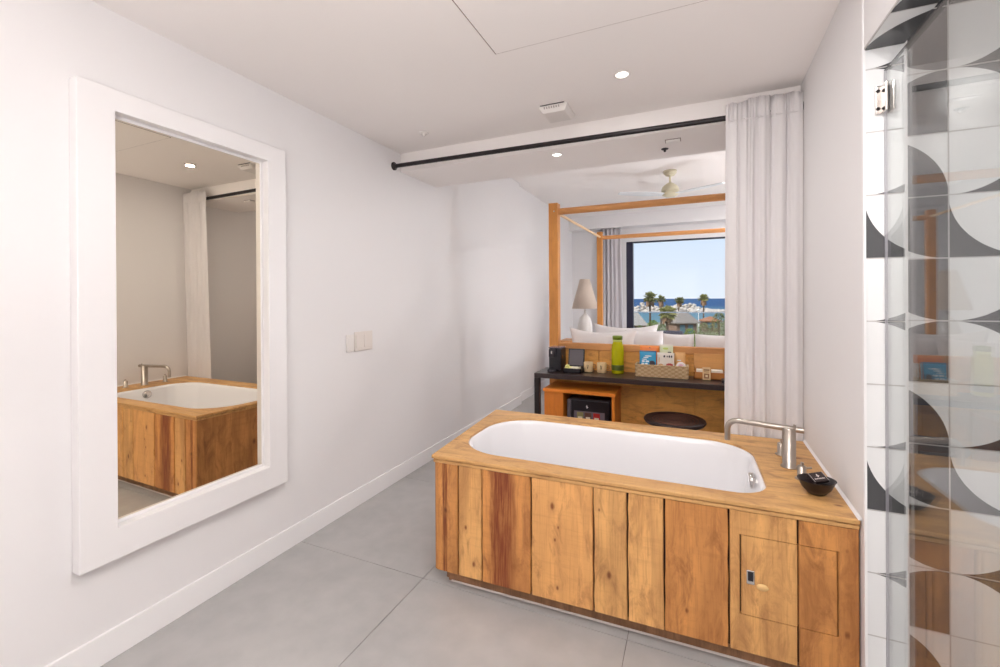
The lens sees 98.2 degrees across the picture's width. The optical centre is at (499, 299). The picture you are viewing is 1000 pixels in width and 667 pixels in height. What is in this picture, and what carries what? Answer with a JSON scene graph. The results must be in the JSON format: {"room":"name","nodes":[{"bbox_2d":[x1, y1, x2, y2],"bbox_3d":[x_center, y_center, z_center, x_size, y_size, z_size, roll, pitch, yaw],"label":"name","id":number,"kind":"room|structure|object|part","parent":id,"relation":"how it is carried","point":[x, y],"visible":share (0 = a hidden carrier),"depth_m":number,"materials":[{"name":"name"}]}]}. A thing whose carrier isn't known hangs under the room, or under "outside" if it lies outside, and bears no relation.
{"room":"hotel room","nodes":[
{"label":"hotel room","id":0,"kind":"room"},
{"bbox_2d":[0,0,571,666],"bbox_3d":[-0.668,-0.108,3.759,0.243,3.100,9.940,0,0,24],"label":"wall","id":1,"kind":"structure","parent":0,"point":[450,284],"depth_m":2.35,"materials":[{"name":"paint"}]},
{"bbox_2d":[69,76,287,575],"bbox_3d":[-1.321,0.089,1.910,0.051,1.747,0.853,0,0,24],"label":"wall mirror","id":2,"kind":"object","parent":1,"relation":"attached to","point":[178,220],"visible":1,"depth_m":1.80,"materials":[{"name":"white paint"}]},
{"bbox_2d":[115,119,261,518],"bbox_3d":[-1.341,0.071,1.923,0.004,1.542,0.623,0,0,24],"label":"mirror glass","id":3,"kind":"object","parent":2,"relation":"attached to","point":[189,210],"depth_m":1.87,"materials":[{"name":"silver mirror"}]},
{"bbox_2d":[44,378,549,666],"bbox_3d":[-0.566,1.285,3.720,0.060,0.112,9.740,0,0,24],"label":"baseboard","id":4,"kind":"structure","parent":1,"relation":"attached to","point":[103,648],"depth_m":2.04,"materials":[{"name":"paint"}]},
{"bbox_2d":[346,334,353,351],"bbox_3d":[-0.959,0.278,2.779,0.012,0.110,0.064,0,0,24],"label":"light switch","id":5,"kind":"object","parent":1,"relation":"attached to","point":[349,338],"visible":1,"depth_m":2.77,"materials":[{"name":"white plastic"}]},
{"bbox_2d":[354,330,371,350],"bbox_3d":[-0.909,0.271,2.892,0.012,0.126,0.168,0,0,24],"label":"light switch","id":6,"kind":"object","parent":1,"relation":"attached to","point":[362,340],"visible":1,"depth_m":2.88,"materials":[{"name":"beige plastic"}]},
{"bbox_2d":[101,389,759,666],"bbox_3d":[1.379,1.407,2.862,4.800,0.150,9.940,0,0,24],"label":"floor","id":7,"kind":"structure","parent":0,"point":[367,588],"depth_m":1.81,"materials":[{"name":"tile"}]},
{"bbox_2d":[561,338,571,341],"bbox_3d":[1.136,0.952,6.279,0.480,0.750,0.440,0,0,24],"label":"nightstand","id":8,"kind":"object","parent":7,"relation":"on","point":[565,339],"visible":0.11,"depth_m":6.20,"materials":[{"name":"brown wood"}]},
{"bbox_2d":[572,279,596,331],"bbox_3d":[1.223,0.139,6.238,0.373,0.875,0.373,0,0,24],"label":"table lamp","id":9,"kind":"object","parent":8,"relation":"on","point":[584,297],"visible":0.76,"depth_m":6.14,"materials":[{"name":"beige fabric"}]},
{"bbox_3d":[1.222,-0.088,6.237,0.373,0.421,0.373,0,0,24],"label":"lamp shade","id":10,"kind":"part","parent":9,"relation":"part of","materials":[{"name":"beige fabric"}]},
{"bbox_2d":[543,381,621,421],"bbox_3d":[0.709,1.039,3.706,0.600,0.590,0.346,0,0,24],"label":"base cabinet","id":11,"kind":"object","parent":7,"relation":"on","point":[556,394],"visible":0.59,"depth_m":3.64,"materials":[{"name":"brown wood"}]},
{"bbox_3d":[0.518,1.053,3.794,0.165,0.563,0.328,0,0,24],"label":"panel","id":12,"kind":"part","parent":11,"relation":"part of","materials":[{"name":"brown wood"}]},
{"bbox_2d":[567,394,611,420],"bbox_3d":[0.776,1.064,3.685,0.345,0.477,0.279,0,0,24],"label":"mini fridge","id":13,"kind":"object","parent":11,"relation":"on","point":[593,407],"visible":0.42,"depth_m":3.57,"materials":[{"name":"plastic"}]},
{"bbox_2d":[577,412,582,417],"bbox_3d":[0.663,0.964,3.583,0.054,0.075,0.002,0,0,24],"label":"picture","id":14,"kind":"object","parent":13,"relation":"attached to","point":[579,414],"depth_m":3.58},
{"bbox_2d":[585,413,590,418],"bbox_3d":[0.722,0.964,3.557,0.054,0.075,0.002,0,0,24],"label":"picture","id":15,"kind":"object","parent":13,"relation":"attached to","point":[587,415],"depth_m":3.56},
{"bbox_2d":[593,413,599,419],"bbox_3d":[0.786,0.963,3.529,0.054,0.075,0.002,0,0,24],"label":"picture","id":16,"kind":"object","parent":13,"relation":"attached to","point":[596,416],"depth_m":3.53},
{"bbox_3d":[0.967,1.051,3.596,0.024,0.563,0.328,0,0,24],"label":"panel","id":17,"kind":"part","parent":11,"relation":"part of","materials":[{"name":"brown wood"}]},
{"bbox_2d":[534,367,724,413],"bbox_3d":[1.142,0.976,3.523,1.705,0.712,0.331,0,0,24],"label":"desk","id":18,"kind":"object","parent":7,"relation":"on","point":[608,377],"visible":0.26,"depth_m":3.47,"materials":[{"name":"black wood"}]},
{"bbox_3d":[0.325,1.000,3.728,0.045,0.672,0.045,0,0,24],"label":"leg","id":19,"kind":"part","parent":18,"relation":"part of","materials":[{"name":"black metal"}]},
{"bbox_2d":[547,346,565,371],"bbox_3d":[0.501,0.518,3.842,0.114,0.207,0.230,0,0,24],"label":"coffee machine","id":20,"kind":"object","parent":18,"relation":"on","point":[557,354],"visible":0.94,"depth_m":3.79,"materials":[{"name":"black plastic"}]},
{"bbox_3d":[0.506,0.418,3.855,0.114,0.008,0.140,0,0,24],"label":"lid","id":21,"kind":"part","parent":20,"relation":"part of","materials":[{"name":"black plastic"}]},
{"bbox_2d":[563,348,584,373],"bbox_3d":[0.644,0.525,3.762,0.155,0.191,0.159,0,0,24],"label":"box","id":22,"kind":"object","parent":18,"relation":"on","point":[576,357],"visible":0.89,"depth_m":3.79,"materials":[{"name":"black plastic"}]},
{"bbox_2d":[563,367,583,373],"bbox_3d":[0.636,0.602,3.744,0.155,0.037,0.120,0,0,24],"label":"tray","id":23,"kind":"object","parent":22,"relation":"on","point":[566,370],"depth_m":3.69,"materials":[{"name":"black plastic"}]},
{"bbox_3d":[0.672,0.506,3.813,0.143,0.153,0.043,0,0,24],"label":"lid","id":24,"kind":"part","parent":22,"relation":"part of","materials":[{"name":"black plastic"}]},
{"bbox_2d":[584,361,595,371],"bbox_3d":[0.773,0.578,3.760,0.094,0.083,0.080,0,0,-25],"label":"mug","id":25,"kind":"object","parent":18,"relation":"on","point":[588,365],"visible":1,"depth_m":3.73,"materials":[{"name":"beige ceramic"}]},
{"bbox_2d":[597,362,609,372],"bbox_3d":[0.878,0.578,3.714,0.094,0.083,0.080,0,0,-25],"label":"mug","id":26,"kind":"object","parent":18,"relation":"on","point":[601,366],"visible":1,"depth_m":3.68,"materials":[{"name":"beige ceramic"}]},
{"bbox_2d":[611,335,623,373],"bbox_3d":[0.995,0.460,3.667,0.102,0.317,0.102,0,0,24],"label":"water bottle","id":27,"kind":"object","parent":18,"relation":"on","point":[617,366],"visible":1,"depth_m":3.63,"materials":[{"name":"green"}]},
{"bbox_3d":[0.995,0.318,3.667,0.084,0.032,0.084,0,0,24],"label":"lid","id":28,"kind":"part","parent":27,"relation":"part of","materials":[{"name":"green plastic"}]},
{"bbox_2d":[635,362,688,378],"bbox_3d":[1.306,0.567,3.503,0.405,0.100,0.152,0,0,24],"label":"basket","id":29,"kind":"object","parent":18,"relation":"on","point":[643,370],"visible":0.96,"depth_m":3.44,"materials":[{"name":"wicker"}]},
{"bbox_2d":[640,350,655,364],"bbox_3d":[1.207,0.494,3.540,0.130,0.158,0.032,0,0,24],"label":"pouch","id":30,"kind":"object","parent":29,"relation":"in","point":[646,357],"visible":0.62,"depth_m":3.53,"materials":[{"name":"blue paper"}]},
{"bbox_2d":[640,346,658,364],"bbox_3d":[1.236,0.476,3.585,0.148,0.193,0.035,0,0,24],"label":"pouch","id":31,"kind":"object","parent":29,"relation":"in","point":[644,348],"visible":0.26,"depth_m":3.58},
{"bbox_2d":[657,352,673,365],"bbox_3d":[1.332,0.498,3.484,0.131,0.148,0.034,0,0,24],"label":"pouch","id":32,"kind":"object","parent":29,"relation":"in","point":[667,359],"visible":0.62,"depth_m":3.48,"materials":[{"name":"white paper"}]},
{"bbox_2d":[660,344,672,352],"bbox_3d":[1.356,0.468,3.533,0.104,0.208,0.040,0,0,24],"label":"pouch","id":33,"kind":"object","parent":29,"relation":"in","point":[664,348],"visible":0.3,"depth_m":3.53,"materials":[{"name":"paper"}]},
{"bbox_2d":[675,352,684,365],"bbox_3d":[1.446,0.496,3.478,0.077,0.151,0.033,0,0,24],"label":"pouch","id":34,"kind":"object","parent":29,"relation":"in","point":[679,356],"visible":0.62,"depth_m":3.48,"materials":[{"name":"brown paper"}]},
{"bbox_2d":[676,362,685,366],"bbox_3d":[1.428,0.526,3.422,0.072,0.074,0.036,0,0,24],"label":"tub","id":35,"kind":"object","parent":29,"relation":"in","point":[678,363],"visible":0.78,"depth_m":3.42,"materials":[{"name":"white plastic"}]},
{"bbox_2d":[702,367,710,379],"bbox_3d":[1.592,0.568,3.340,0.056,0.097,0.038,0,0,24],"label":"card stand","id":36,"kind":"object","parent":18,"relation":"on","point":[706,370],"visible":1,"depth_m":3.33,"materials":[{"name":"beige paper"}]},
{"bbox_2d":[704,369,708,378],"bbox_3d":[1.588,0.568,3.331,0.040,0.068,0.016,0,0,24],"label":"print","id":37,"kind":"object","parent":36,"relation":"attached to","point":[706,371],"depth_m":3.33},
{"bbox_2d":[694,353,724,379],"bbox_3d":[1.644,0.522,3.409,0.219,0.186,0.120,0,0,24],"label":"wooden box","id":38,"kind":"object","parent":18,"relation":"on","point":[714,361],"visible":0.7,"depth_m":3.43,"materials":[{"name":"brown wood"}]},
{"bbox_3d":[1.663,0.488,3.453,0.219,0.118,0.023,0,0,24],"label":"lid","id":39,"kind":"part","parent":38,"relation":"part of","materials":[{"name":"brown wood"}]},
{"bbox_2d":[694,370,724,379],"bbox_3d":[1.640,0.589,3.399,0.219,0.054,0.100,0,0,24],"label":"tray","id":40,"kind":"object","parent":38,"relation":"on","point":[697,375],"depth_m":3.35,"materials":[{"name":"brown wood"}]},
{"bbox_2d":[711,369,722,372],"bbox_3d":[1.690,0.576,3.374,0.080,0.063,0.067,0,0,24],"label":"pack","id":41,"kind":"object","parent":38,"relation":"in","point":[712,370],"visible":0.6,"depth_m":3.35},
{"bbox_2d":[549,193,724,432],"bbox_3d":[1.735,0.213,4.524,1.927,2.228,1.990,0,0,24],"label":"canopy bed","id":42,"kind":"object","parent":7,"relation":"on","point":[637,401],"visible":0.3,"depth_m":3.74,"materials":[{"name":"brown wood"}]},
{"bbox_3d":[0.511,0.221,4.031,0.086,2.228,0.086,0,0,24],"label":"post","id":43,"kind":"part","parent":42,"relation":"part of","materials":[{"name":"brown wood"}]},
{"bbox_3d":[0.928,-0.822,4.888,0.026,0.041,1.861,0,0,25],"label":"rail","id":44,"kind":"part","parent":42,"relation":"part of","materials":[{"name":"brown wood"}]},
{"bbox_3d":[1.330,0.213,5.754,0.068,2.228,0.068,0,0,24],"label":"post","id":45,"kind":"part","parent":42,"relation":"part of","materials":[{"name":"brown wood"}]},
{"bbox_3d":[1.347,-0.822,3.657,1.761,0.060,0.060,0,0,24],"label":"rail","id":46,"kind":"part","parent":42,"relation":"part of","materials":[{"name":"brown wood"}]},
{"bbox_3d":[1.352,0.415,3.655,1.755,0.060,0.053,0,0,24],"label":"headboard rail","id":47,"kind":"part","parent":42,"relation":"part of","materials":[{"name":"brown wood"}]},
{"bbox_3d":[1.353,0.868,3.653,1.755,0.845,0.042,0,0,24],"label":"headboard panel","id":48,"kind":"part","parent":42,"relation":"part of","materials":[{"name":"brown wood"}]},
{"bbox_3d":[2.131,-0.829,5.396,1.730,0.052,0.052,0,0,24],"label":"rail","id":49,"kind":"part","parent":42,"relation":"part of","materials":[{"name":"brown wood"}]},
{"bbox_2d":[432,410,861,666],"bbox_3d":[0.588,1.026,2.136,1.725,0.622,0.905,0,0,24],"label":"bathtub","id":50,"kind":"object","parent":7,"relation":"on","point":[700,540],"visible":1,"depth_m":1.74,"materials":[{"name":"brown wood"}]},
{"bbox_3d":[-0.153,1.015,2.455,0.018,0.503,0.868,0,0,19],"label":"panel","id":51,"kind":"part","parent":50,"relation":"part of","materials":[{"name":"brown wood"}]},
{"bbox_2d":[469,420,765,492],"bbox_3d":[0.509,0.961,2.160,1.360,0.454,0.664,0,0,24],"label":"basin","id":52,"kind":"object","parent":50,"relation":"in","point":[701,462],"depth_m":2.37,"materials":[{"name":"white ceramic"}]},
{"bbox_2d":[724,418,811,479],"bbox_3d":[1.244,0.627,1.931,0.262,0.187,0.358,0,0,-26],"label":"tub faucet","id":53,"kind":"object","parent":50,"relation":"on","point":[786,448],"visible":0.95,"depth_m":1.86,"materials":[{"name":"silver metal"}]},
{"bbox_3d":[1.174,0.598,1.939,0.308,0.108,0.025,0,0,40],"label":"spout","id":54,"kind":"part","parent":53,"relation":"part of","materials":[{"name":"silver metal"}]},
{"bbox_3d":[1.310,0.693,2.021,0.048,0.055,0.048,0,0,24],"label":"handle","id":55,"kind":"part","parent":53,"relation":"part of","materials":[{"name":"silver metal"}]},
{"bbox_3d":[1.215,0.694,1.746,0.048,0.055,0.048,0,0,24],"label":"handle","id":56,"kind":"part","parent":53,"relation":"part of","materials":[{"name":"silver metal"}]},
{"bbox_3d":[1.002,0.986,1.512,0.284,0.282,0.016,0,0,23],"label":"access door","id":57,"kind":"part","parent":50,"relation":"part of","materials":[{"name":"brown wood"}]},
{"bbox_2d":[797,473,836,495],"bbox_3d":[1.179,0.694,1.614,0.124,0.055,0.109,0,0,24],"label":"bowl","id":58,"kind":"object","parent":50,"relation":"on","point":[822,489],"visible":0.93,"depth_m":1.59,"materials":[{"name":"black wood"}]},
{"bbox_2d":[807,472,829,483],"bbox_3d":[1.187,0.663,1.618,0.058,0.034,0.043,0,0,2],"label":"packet","id":59,"kind":"object","parent":58,"relation":"in","point":[816,477],"visible":0.98,"depth_m":1.61,"materials":[{"name":"paper"}]},
{"bbox_2d":[644,411,706,429],"bbox_3d":[1.254,1.092,3.113,0.420,0.482,0.420,0,0,24],"label":"stool","id":60,"kind":"object","parent":7,"relation":"on","point":[679,420],"visible":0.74,"depth_m":3.10,"materials":[{"name":"brown wood"}]},
{"bbox_2d":[91,0,839,153],"bbox_3d":[-0.009,-1.355,0.490,4.000,0.500,4.500,0,0,24],"label":"ceiling","id":61,"kind":"structure","parent":0,"point":[388,72],"depth_m":1.99,"materials":[{"name":"paint"}]},
{"bbox_2d":[419,131,428,136],"bbox_3d":[-0.503,-1.096,2.869,0.064,0.022,0.064,0,0,24],"label":"sprinkler","id":62,"kind":"object","parent":61,"relation":"attached to","point":[423,133],"visible":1,"depth_m":2.86,"materials":[{"name":"white plastic"}]},
{"bbox_2d":[539,101,574,122],"bbox_3d":[0.335,-1.091,2.535,0.164,0.038,0.194,0,0,24],"label":"ceiling vent","id":63,"kind":"object","parent":61,"relation":"attached to","point":[559,111],"visible":1,"depth_m":2.48,"materials":[{"name":"white plastic"}]},
{"bbox_2d":[452,0,705,53],"bbox_3d":[0.281,-1.107,1.146,1.202,0.005,1.232,0,0,24],"label":"ceiling hatch","id":64,"kind":"object","parent":61,"relation":"attached to","point":[504,25],"visible":1,"depth_m":1.69,"materials":[{"name":"paint"}]},
{"bbox_2d":[614,70,630,78],"bbox_3d":[0.600,-1.107,2.130,0.081,0.008,0.081,0,0,24],"label":"recessed light","id":65,"kind":"object","parent":61,"relation":"in","point":[622,74],"visible":1,"depth_m":2.13,"materials":[{"name":"white plastic"}]},
{"bbox_2d":[512,150,725,217],"bbox_3d":[2.372,-1.568,5.144,4.800,0.120,4.940,0,0,24],"label":"ceiling","id":66,"kind":"structure","parent":0,"point":[600,185],"depth_m":5.54,"materials":[{"name":"paint"}]},
{"bbox_2d":[618,169,724,197],"bbox_3d":[2.040,-1.356,5.184,1.106,0.300,0.958,0,0,24],"label":"ceiling fan","id":67,"kind":"object","parent":66,"relation":"hanging from","point":[669,190],"visible":0.98,"depth_m":4.99,"materials":[{"name":"white plastic"}]},
{"bbox_3d":[1.631,-1.228,5.016,0.530,0.021,0.130,0,0,-6],"label":"blade","id":68,"kind":"part","parent":67,"relation":"part of","materials":[{"name":"white plastic"}]},
{"bbox_3d":[1.984,-1.286,5.054,0.194,0.160,0.194,0,0,24],"label":"motor","id":69,"kind":"part","parent":67,"relation":"part of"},
{"bbox_3d":[2.194,-1.231,4.768,0.130,0.021,0.530,0,0,-36],"label":"blade","id":70,"kind":"part","parent":67,"relation":"part of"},
{"bbox_2d":[572,222,724,332],"bbox_3d":[3.400,-0.138,7.396,4.750,3.100,0.200,0,0,24],"label":"wall","id":71,"kind":"structure","parent":0,"point":[584,244],"depth_m":8.01,"materials":[{"name":"paint"}]},
{"bbox_2d":[601,228,622,327],"bbox_3d":[1.999,0.002,7.731,0.418,2.575,0.105,0,0,24],"label":"drape","id":72,"kind":"object","parent":71,"relation":"hanging from","point":[612,255],"visible":0.59,"depth_m":7.72,"materials":[{"name":"white fabric"}]},
{"bbox_2d":[568,205,724,231],"bbox_3d":[3.321,-1.402,7.175,4.405,0.230,0.260,0,0,24],"label":"trim","id":73,"kind":"structure","parent":71,"relation":"attached to","point":[708,214],"depth_m":7.38,"materials":[{"name":"paint"}]},
{"bbox_2d":[626,237,724,327],"bbox_3d":[3.699,0.101,7.222,3.065,2.300,0.120,0,0,24],"label":"window","id":74,"kind":"structure","parent":71,"relation":"in","point":[629,245],"depth_m":7.76,"materials":[{"name":"black metal"}]},
{"bbox_2d":[801,0,999,666],"bbox_3d":[1.769,-0.099,0.285,1.992,3.135,5.550,0,0,24],"label":"wall","id":75,"kind":"structure","parent":0,"point":[953,64],"depth_m":1.38,"materials":[{"name":"white paint"}]},
{"bbox_2d":[391,102,803,169],"bbox_3d":[0.380,-0.987,2.708,2.531,0.073,0.060,0,0,23],"label":"curtain rod","id":76,"kind":"object","parent":75,"relation":"attached to","point":[394,165],"visible":0.67,"depth_m":2.68,"materials":[{"name":"black metal"}]},
{"bbox_2d":[724,91,802,440],"bbox_3d":[1.377,0.117,2.279,0.364,2.371,0.083,0,0,24],"label":"shower curtain","id":77,"kind":"object","parent":76,"relation":"hanging from","point":[764,160],"visible":0.8,"depth_m":2.27,"materials":[{"name":"white fabric"}]},
{"bbox_2d":[401,86,800,186],"bbox_3d":[1.321,-1.298,2.636,4.700,0.636,0.500,0,0,24],"label":"ceiling beam","id":78,"kind":"structure","parent":75,"relation":"attached to","point":[710,137],"depth_m":2.86,"materials":[{"name":"paint"}]},
{"bbox_2d":[551,153,562,156],"bbox_3d":[0.382,-0.971,2.899,0.076,0.008,0.076,0,0,24],"label":"recessed light","id":79,"kind":"object","parent":78,"relation":"in","point":[553,154],"visible":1,"depth_m":2.90,"materials":[{"name":"white plastic"}]},
{"bbox_2d":[665,138,680,144],"bbox_3d":[1.060,-0.971,2.655,0.090,0.014,0.060,0,0,24],"label":"smoke detector","id":80,"kind":"object","parent":78,"relation":"attached to","point":[675,140],"visible":1,"depth_m":2.64,"materials":[{"name":"white plastic"}]},
{"bbox_2d":[861,0,867,666],"bbox_3d":[1.169,0.111,1.391,0.007,2.448,0.012,0,0,24],"label":"trim","id":81,"kind":"structure","parent":75,"relation":"attached to","point":[863,89],"depth_m":1.39,"materials":[{"name":"paint"}]},
{"bbox_2d":[875,0,947,666],"bbox_3d":[0.986,0.303,0.856,0.040,2.047,1.121,0,0,24],"label":"glass","id":82,"kind":"object","parent":75,"relation":"attached to","point":[885,94],"visible":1,"depth_m":1.36,"materials":[{"name":"clear glass"}]},
{"bbox_3d":[4.087,1.443,8.007,7.000,0.230,1.460,0,0,24],"label":"floor","id":83,"kind":"structure","parent":0,"visible":0},
{"bbox_2d":[657,330,682,334],"bbox_3d":[3.300,0.954,8.407,0.540,0.755,0.580,0,0,24],"label":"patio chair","id":84,"kind":"object","parent":83,"relation":"on","point":[664,331],"visible":0.09,"depth_m":8.12,"materials":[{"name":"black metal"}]},
{"bbox_2d":[634,312,724,312],"bbox_3d":[4.338,0.772,8.582,7.000,1.066,0.020,0,0,24],"label":"balcony railing","id":85,"kind":"object","parent":83,"relation":"on","point":[634,312],"visible":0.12,"depth_m":8.86,"materials":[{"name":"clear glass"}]},
{"label":"outside","id":86,"kind":"structure","parent":0,"visible":0},
{"bbox_2d":[646,322,724,345],"bbox_3d":[56.387,7.495,78.150,160.000,1.200,164.466,0,0,24],"label":"ground","id":87,"kind":"structure","parent":86,"point":[658,322],"depth_m":105.73,"materials":[{"name":"green plant"}]},
{"bbox_2d":[634,313,646,327],"bbox_3d":[26.386,4.673,84.008,4.752,4.766,4.752,0,0,24],"label":"hut","id":88,"kind":"object","parent":87,"relation":"on","point":[638,320],"visible":0.27,"depth_m":82.50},
{"bbox_2d":[643,291,658,325],"bbox_3d":[30.618,2.516,87.946,3.198,9.018,3.621,0,0,24],"label":"fan palm","id":89,"kind":"object","parent":87,"relation":"on","point":[649,299],"visible":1,"depth_m":87.63,"materials":[{"name":"green plant"}]},
{"bbox_3d":[30.600,-0.641,87.941,3.198,2.702,3.621,0,0,24],"label":"crown","id":90,"kind":"part","parent":89,"relation":"part of","materials":[{"name":"green plant"}]},
{"bbox_2d":[647,320,659,329],"bbox_3d":[23.345,5.046,65.977,2.322,4.114,2.354,0,0,24],"label":"shrub","id":91,"kind":"object","parent":87,"relation":"on","point":[651,322],"visible":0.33,"depth_m":65.86,"materials":[{"name":"green plant"}]},
{"bbox_2d":[656,295,666,326],"bbox_3d":[40.886,2.700,109.999,2.782,8.461,2.398,0,0,24],"label":"fan palm","id":92,"kind":"object","parent":87,"relation":"on","point":[660,301],"visible":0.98,"depth_m":109.62,"materials":[{"name":"green plant"}]},
{"bbox_3d":[40.868,-0.405,109.994,2.782,2.250,2.398,0,0,24],"label":"crown","id":93,"kind":"part","parent":92,"relation":"part of","materials":[{"name":"green plant"}]},
{"bbox_2d":[658,305,676,330],"bbox_3d":[27.908,3.786,71.853,3.489,6.562,3.333,0,0,24],"label":"fan palm","id":94,"kind":"object","parent":87,"relation":"on","point":[667,318],"visible":0.92,"depth_m":71.45,"materials":[{"name":"green plant"}]},
{"bbox_3d":[27.897,1.952,71.850,3.488,2.894,3.333,0,0,24],"label":"crown","id":95,"kind":"part","parent":94,"relation":"part of","materials":[{"name":"green plant"}]},
{"bbox_2d":[674,297,684,310],"bbox_3d":[47.746,2.989,115.015,2.992,7.851,3.129,0,0,24],"label":"fan palm","id":96,"kind":"object","parent":87,"relation":"on","point":[679,300],"visible":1,"depth_m":114.71,"materials":[{"name":"green plant"}]},
{"bbox_3d":[47.730,0.132,115.010,2.992,2.136,3.128,0,0,24],"label":"crown","id":97,"kind":"part","parent":96,"relation":"part of","materials":[{"name":"green plant"}]},
{"bbox_2d":[668,309,699,336],"bbox_3d":[32.780,4.329,78.008,5.960,5.400,5.960,0,0,24],"label":"hut","id":98,"kind":"object","parent":87,"relation":"on","point":[683,321],"visible":0.55,"depth_m":76.26,"materials":[{"name":"grey"}]},
{"bbox_2d":[684,328,696,346],"bbox_3d":[26.324,5.477,59.999,1.984,3.238,1.949,0,0,24],"label":"shrub","id":99,"kind":"object","parent":87,"relation":"on","point":[688,329],"visible":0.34,"depth_m":59.74,"materials":[{"name":"green plant"}]},
{"bbox_2d":[697,294,708,317],"bbox_3d":[49.251,2.642,104.924,3.064,8.498,2.437,0,0,24],"label":"fan palm","id":100,"kind":"object","parent":87,"relation":"on","point":[704,298],"visible":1,"depth_m":104.57,"materials":[{"name":"green plant"}]},
{"bbox_3d":[49.233,-0.603,104.918,3.064,2.008,2.437,0,0,24],"label":"crown","id":101,"kind":"part","parent":100,"relation":"part of","materials":[{"name":"green plant"}]},
{"bbox_2d":[697,323,710,334],"bbox_3d":[31.106,5.226,65.972,2.098,3.665,2.153,0,0,-41],"label":"shrub","id":102,"kind":"object","parent":87,"relation":"on","point":[704,324],"visible":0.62,"depth_m":65.68,"materials":[{"name":"green plant"}]},
{"bbox_2d":[699,316,722,331],"bbox_3d":[46.547,5.276,96.009,4.876,3.290,4.876,0,0,24],"label":"hut","id":103,"kind":"object","parent":87,"relation":"on","point":[709,319],"visible":0.4,"depth_m":94.59,"materials":[{"name":"orange"}]},
{"bbox_2d":[709,313,724,335],"bbox_3d":[35.329,4.450,69.996,2.921,5.156,2.914,0,0,24],"label":"shrub","id":104,"kind":"object","parent":87,"relation":"on","point":[721,315],"visible":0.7,"depth_m":69.81,"materials":[{"name":"green plant"}]},
{"bbox_3d":[1.739,0.836,4.526,1.720,0.258,1.820,0,0,24],"label":"mattress","id":105,"kind":"object","parent":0,"visible":0},
{"bbox_2d":[570,327,636,343],"bbox_3d":[0.939,0.470,3.993,0.620,0.428,0.172,0,0,24],"label":"pillow","id":106,"kind":"object","parent":105,"relation":"on","point":[578,336],"visible":0.24,"depth_m":3.94,"materials":[{"name":"white fabric"}]},
{"bbox_2d":[594,323,657,332],"bbox_3d":[1.238,0.458,4.286,0.620,0.448,0.172,0,0,24],"label":"pillow","id":107,"kind":"object","parent":105,"relation":"on","point":[599,328],"visible":0.15,"depth_m":4.28,"materials":[{"name":"white fabric"}]},
{"bbox_2d":[625,330,662,344],"bbox_3d":[1.336,0.482,4.025,0.340,0.399,0.147,0,0,24],"label":"pillow","id":108,"kind":"object","parent":105,"relation":"on","point":[641,337],"visible":0.2,"depth_m":3.97,"materials":[{"name":"white fabric"}]},
{"bbox_2d":[663,333,693,346],"bbox_3d":[1.539,0.484,3.739,0.250,0.389,0.136,0,0,24],"label":"pillow","id":109,"kind":"object","parent":105,"relation":"on","point":[669,339],"visible":0.24,"depth_m":3.70,"materials":[{"name":"white fabric"}]},
{"bbox_2d":[695,334,724,347],"bbox_3d":[1.851,0.483,3.600,0.420,0.389,0.146,0,0,24],"label":"pillow","id":110,"kind":"object","parent":105,"relation":"on","point":[701,340],"visible":0.12,"depth_m":3.61,"materials":[{"name":"white fabric"}]},
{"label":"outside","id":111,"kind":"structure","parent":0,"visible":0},
{"bbox_2d":[634,298,724,322],"bbox_3d":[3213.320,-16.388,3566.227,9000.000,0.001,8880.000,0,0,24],"label":"sea","id":112,"kind":"structure","parent":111,"point":[719,303],"depth_m":459.36,"materials":[{"name":"liquid"}]},
{"bbox_2d":[634,302,724,311],"bbox_3d":[131.059,4.550,250.560,138.700,7.313,88.042,0,0,24],"label":"rocks","id":113,"kind":"object","parent":112,"relation":"in","point":[690,307],"visible":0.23,"depth_m":244.09}
]}

